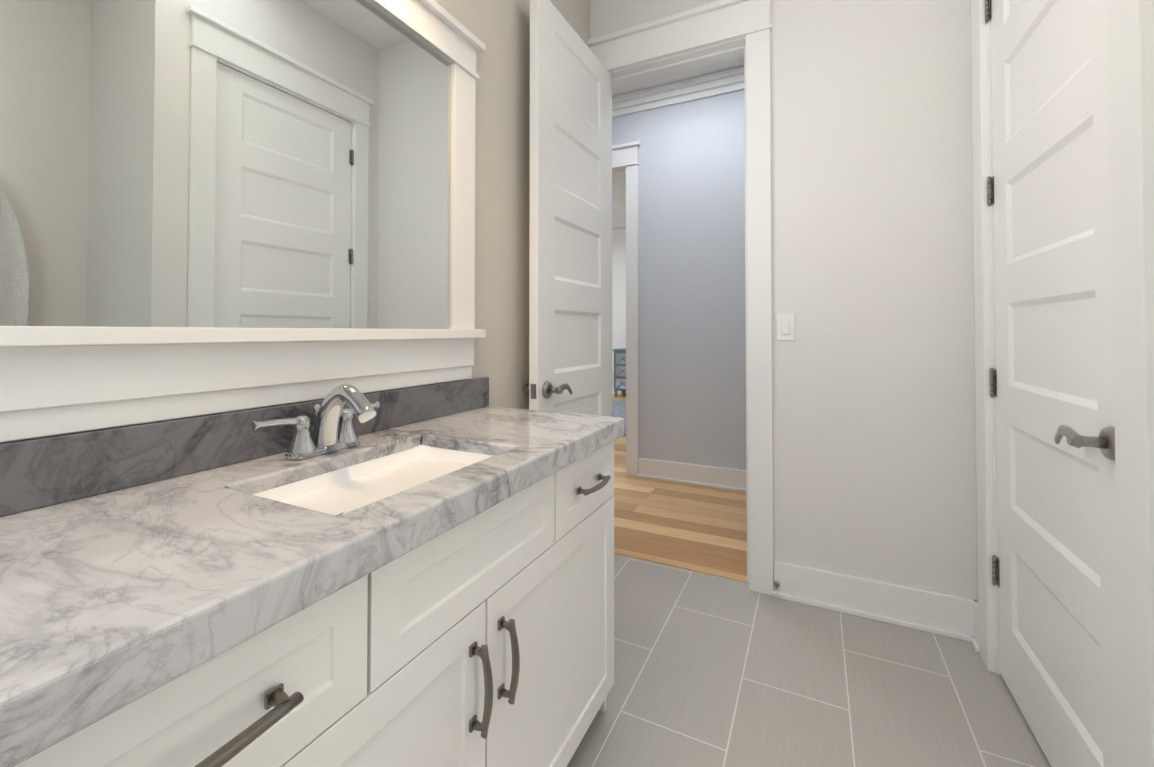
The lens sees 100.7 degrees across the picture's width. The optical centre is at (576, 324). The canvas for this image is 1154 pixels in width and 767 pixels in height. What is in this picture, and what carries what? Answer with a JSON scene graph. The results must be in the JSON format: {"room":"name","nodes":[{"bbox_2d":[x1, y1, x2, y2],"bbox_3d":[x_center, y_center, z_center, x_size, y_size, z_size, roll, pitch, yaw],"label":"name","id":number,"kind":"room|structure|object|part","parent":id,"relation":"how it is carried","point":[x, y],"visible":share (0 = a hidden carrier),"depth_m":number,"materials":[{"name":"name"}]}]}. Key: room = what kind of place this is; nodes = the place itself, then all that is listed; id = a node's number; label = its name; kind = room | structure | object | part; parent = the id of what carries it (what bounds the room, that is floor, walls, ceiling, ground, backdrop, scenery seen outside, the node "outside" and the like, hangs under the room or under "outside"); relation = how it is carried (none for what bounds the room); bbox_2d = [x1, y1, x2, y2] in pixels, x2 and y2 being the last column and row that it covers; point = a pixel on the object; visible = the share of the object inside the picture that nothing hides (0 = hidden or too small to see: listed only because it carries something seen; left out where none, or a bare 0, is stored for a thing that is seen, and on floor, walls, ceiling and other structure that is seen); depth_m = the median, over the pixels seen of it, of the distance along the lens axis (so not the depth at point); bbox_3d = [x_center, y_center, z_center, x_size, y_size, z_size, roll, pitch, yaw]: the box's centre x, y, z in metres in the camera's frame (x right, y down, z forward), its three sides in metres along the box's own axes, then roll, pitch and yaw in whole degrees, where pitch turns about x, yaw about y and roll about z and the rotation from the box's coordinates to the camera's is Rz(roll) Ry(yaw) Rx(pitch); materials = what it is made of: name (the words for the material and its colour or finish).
{"room":"bathroom","nodes":[
{"label":"bathroom","id":0,"kind":"room"},
{"bbox_2d":[2,0,589,442],"bbox_3d":[-0.829,-0.359,0.796,0.120,3.000,4.040,0,-1,26],"label":"wall","id":1,"kind":"structure","parent":0,"point":[500,28],"depth_m":1.78,"materials":[{"name":"paint"}]},
{"bbox_2d":[0,0,485,442],"bbox_3d":[-0.732,-0.395,0.797,0.050,1.126,1.830,0,-1,26],"label":"mirror","id":2,"kind":"object","parent":1,"relation":"attached to","point":[212,206],"visible":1,"depth_m":0.93,"materials":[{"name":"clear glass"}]},
{"bbox_2d":[0,0,450,328],"bbox_3d":[-0.752,-0.417,0.807,0.006,0.846,1.584,0,-1,26],"label":"mirror glass","id":3,"kind":"object","parent":2,"relation":"attached to","point":[164,163],"depth_m":0.93,"materials":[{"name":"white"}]},
{"bbox_2d":[612,236,625,385],"bbox_3d":[3.175,-0.255,7.606,9.000,3.000,0.120,0,-1,26],"label":"wall","id":4,"kind":"structure","parent":0,"point":[618,292],"depth_m":8.74,"materials":[{"name":"paint"}]},
{"bbox_2d":[612,228,625,236],"bbox_3d":[3.129,-1.691,7.536,9.000,0.130,0.085,0,-1,26],"label":"crown molding","id":5,"kind":"structure","parent":4,"relation":"attached to","point":[621,232],"depth_m":8.70,"materials":[{"name":"white wood"}]},
{"bbox_2d":[612,386,625,394],"bbox_3d":[3.141,1.172,7.517,9.000,0.145,0.029,0,-1,26],"label":"baseboard","id":6,"kind":"structure","parent":4,"relation":"attached to","point":[618,391],"depth_m":8.70,"materials":[{"name":"white wood"}]},
{"bbox_2d":[612,56,743,228],"bbox_3d":[0.984,-1.872,3.213,9.200,0.100,10.100,0,-1,26],"label":"ceiling","id":7,"kind":"structure","parent":0,"point":[618,201],"depth_m":3.65,"materials":[{"name":"paint"}]},
{"bbox_2d":[612,90,745,470],"bbox_3d":[1.144,-0.317,3.512,9.000,3.000,0.120,0,-1,26],"label":"wall","id":8,"kind":"structure","parent":0,"point":[691,283],"depth_m":3.58,"materials":[{"name":"paint"}]},
{"bbox_2d":[612,141,640,476],"bbox_3d":[0.046,-0.122,4.030,1.064,2.625,0.165,0,-1,26],"label":"door frame","id":9,"kind":"structure","parent":8,"relation":"attached to","point":[625,155],"depth_m":3.77,"materials":[{"name":"white wood"}]},
{"bbox_2d":[612,66,743,117],"bbox_3d":[1.098,-1.754,3.443,9.000,0.130,0.085,0,-1,26],"label":"crown molding","id":10,"kind":"structure","parent":8,"relation":"attached to","point":[708,85],"depth_m":3.60,"materials":[{"name":"white wood"}]},
{"bbox_2d":[638,458,745,491],"bbox_3d":[2.811,1.096,2.580,5.204,0.145,0.029,0,-1,26],"label":"baseboard","id":11,"kind":"structure","parent":8,"relation":"attached to","point":[711,476],"depth_m":3.54,"materials":[{"name":"white wood"}]},
{"bbox_2d":[612,394,746,577],"bbox_3d":[1.873,1.235,4.958,9.000,0.060,5.980,0,-1,26],"label":"floor","id":12,"kind":"structure","parent":0,"point":[701,527],"depth_m":2.85,"materials":[{"name":"brown wood"}]},
{"bbox_2d":[612,400,625,436],"bbox_3d":[0.022,1.226,6.741,2.300,0.012,2.450,0,-1,26],"label":"bedroom rug","id":13,"kind":"object","parent":12,"relation":"on","point":[618,408],"visible":0.14,"depth_m":6.80,"materials":[{"name":"blue fabric"}]},
{"bbox_2d":[613,348,625,396],"bbox_3d":[1.130,0.841,8.271,0.940,0.830,0.415,0,-1,26],"label":"dresser","id":14,"kind":"object","parent":12,"relation":"on","point":[620,369],"visible":0.21,"depth_m":8.25,"materials":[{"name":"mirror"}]},
{"bbox_2d":[590,0,976,599],"bbox_3d":[0.544,-0.336,2.303,9.000,3.000,0.120,0,-1,26],"label":"wall","id":15,"kind":"structure","parent":0,"point":[874,444],"depth_m":1.92,"materials":[{"name":"paint"}]},
{"bbox_2d":[587,0,773,595],"bbox_3d":[0.470,-0.148,2.337,0.949,2.625,0.208,0,-1,26],"label":"door frame","id":16,"kind":"structure","parent":15,"relation":"attached to","point":[707,25],"depth_m":2.10,"materials":[{"name":"white wood"}]},
{"bbox_2d":[522,0,610,416],"bbox_3d":[-0.003,-0.065,2.118,0.174,2.428,0.715,0,-1,27],"label":"bathroom door","id":17,"kind":"structure","parent":16,"relation":"attached to","point":[570,248],"depth_m":2.02,"materials":[{"name":"white wood"}]},
{"bbox_3d":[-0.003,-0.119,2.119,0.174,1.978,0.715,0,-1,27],"label":"handle","id":18,"kind":"part","parent":17,"relation":"part of","materials":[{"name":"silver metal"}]},
{"bbox_2d":[614,550,747,582],"bbox_3d":[0.470,1.162,2.317,0.695,0.004,0.030,0,-1,26],"label":"trim","id":19,"kind":"structure","parent":15,"relation":"attached to","point":[732,577],"depth_m":2.29,"materials":[{"name":"brown wood"}]},
{"bbox_2d":[777,314,794,339],"bbox_3d":[0.894,0.010,2.050,0.070,0.115,0.010,0,-1,26],"label":"switch plate","id":20,"kind":"object","parent":15,"relation":"attached to","point":[785,326],"visible":1,"depth_m":2.05,"materials":[{"name":"plastic"}]},
{"bbox_2d":[774,560,978,652],"bbox_3d":[1.148,1.085,1.886,0.693,0.145,0.050,0,-1,26],"label":"baseboard","id":21,"kind":"structure","parent":15,"relation":"attached to","point":[951,616],"depth_m":1.83,"materials":[{"name":"white wood"}]},
{"bbox_2d":[773,581,779,595],"bbox_3d":[0.835,1.108,2.007,0.025,0.028,0.078,0,-1,26],"label":"doorstop","id":22,"kind":"object","parent":21,"relation":"attached to","point":[776,585],"visible":1,"depth_m":2.01,"materials":[{"name":"silver metal"}]},
{"bbox_2d":[567,553,1050,766],"bbox_3d":[0.199,1.162,0.229,2.446,0.060,3.980,0,-1,26],"label":"floor","id":23,"kind":"structure","parent":0,"point":[712,671],"depth_m":1.51,"materials":[{"name":"grey tile"}]},
{"bbox_2d":[0,433,623,766],"bbox_3d":[-0.531,0.731,0.632,0.538,0.816,2.000,0,-1,26],"label":"bathroom vanity","id":24,"kind":"object","parent":23,"relation":"on","point":[487,640],"depth_m":0.74,"materials":[{"name":"white wood"}]},
{"bbox_2d":[0,405,623,760],"bbox_3d":[-0.539,0.292,0.645,0.519,0.060,2.024,0,-1,26],"label":"countertop","id":25,"kind":"structure","parent":24,"relation":"on","point":[106,591],"depth_m":0.58,"materials":[{"name":"grey stone"}]},
{"bbox_2d":[248,384,383,460],"bbox_3d":[-0.488,0.199,1.000,0.174,0.153,0.287,0,-1,26],"label":"faucet","id":26,"kind":"object","parent":25,"relation":"on","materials":[{"name":"silver metal"}]},
{"bbox_2d":[264,441,483,508],"bbox_3d":[-0.362,0.382,0.935,0.334,0.172,0.501,0,-1,26],"label":"sink","id":27,"kind":"object","parent":25,"relation":"in","point":[340,486],"depth_m":1.01,"materials":[{"name":"white ceramic"}]},
{"bbox_2d":[970,0,977,600],"bbox_3d":[1.257,-0.353,1.212,0.120,3.000,1.200,0,-1,26],"label":"wall","id":28,"kind":"structure","parent":0,"point":[974,306],"depth_m":1.77,"materials":[{"name":"paint"}]},
{"bbox_2d":[987,0,1000,674],"bbox_3d":[1.267,-0.084,1.227,0.122,2.464,0.804,0,-1,26],"label":"door frame","id":29,"kind":"structure","parent":28,"relation":"attached to","point":[994,458],"depth_m":1.59,"materials":[{"name":"white wood"}]},
{"bbox_2d":[985,0,1120,766],"bbox_3d":[1.240,-0.078,1.247,0.174,2.428,0.788,0,-1,26],"label":"closet door","id":30,"kind":"structure","parent":28,"relation":"in","point":[1054,570],"depth_m":1.20,"materials":[{"name":"white wood"}]},
{"bbox_2d":[971,0,1153,766],"bbox_3d":[1.193,-0.164,1.265,0.044,2.625,1.020,0,-1,26],"label":"trim","id":31,"kind":"structure","parent":28,"relation":"attached to","point":[1131,64],"depth_m":0.87,"materials":[{"name":"white wood"}]}
]}

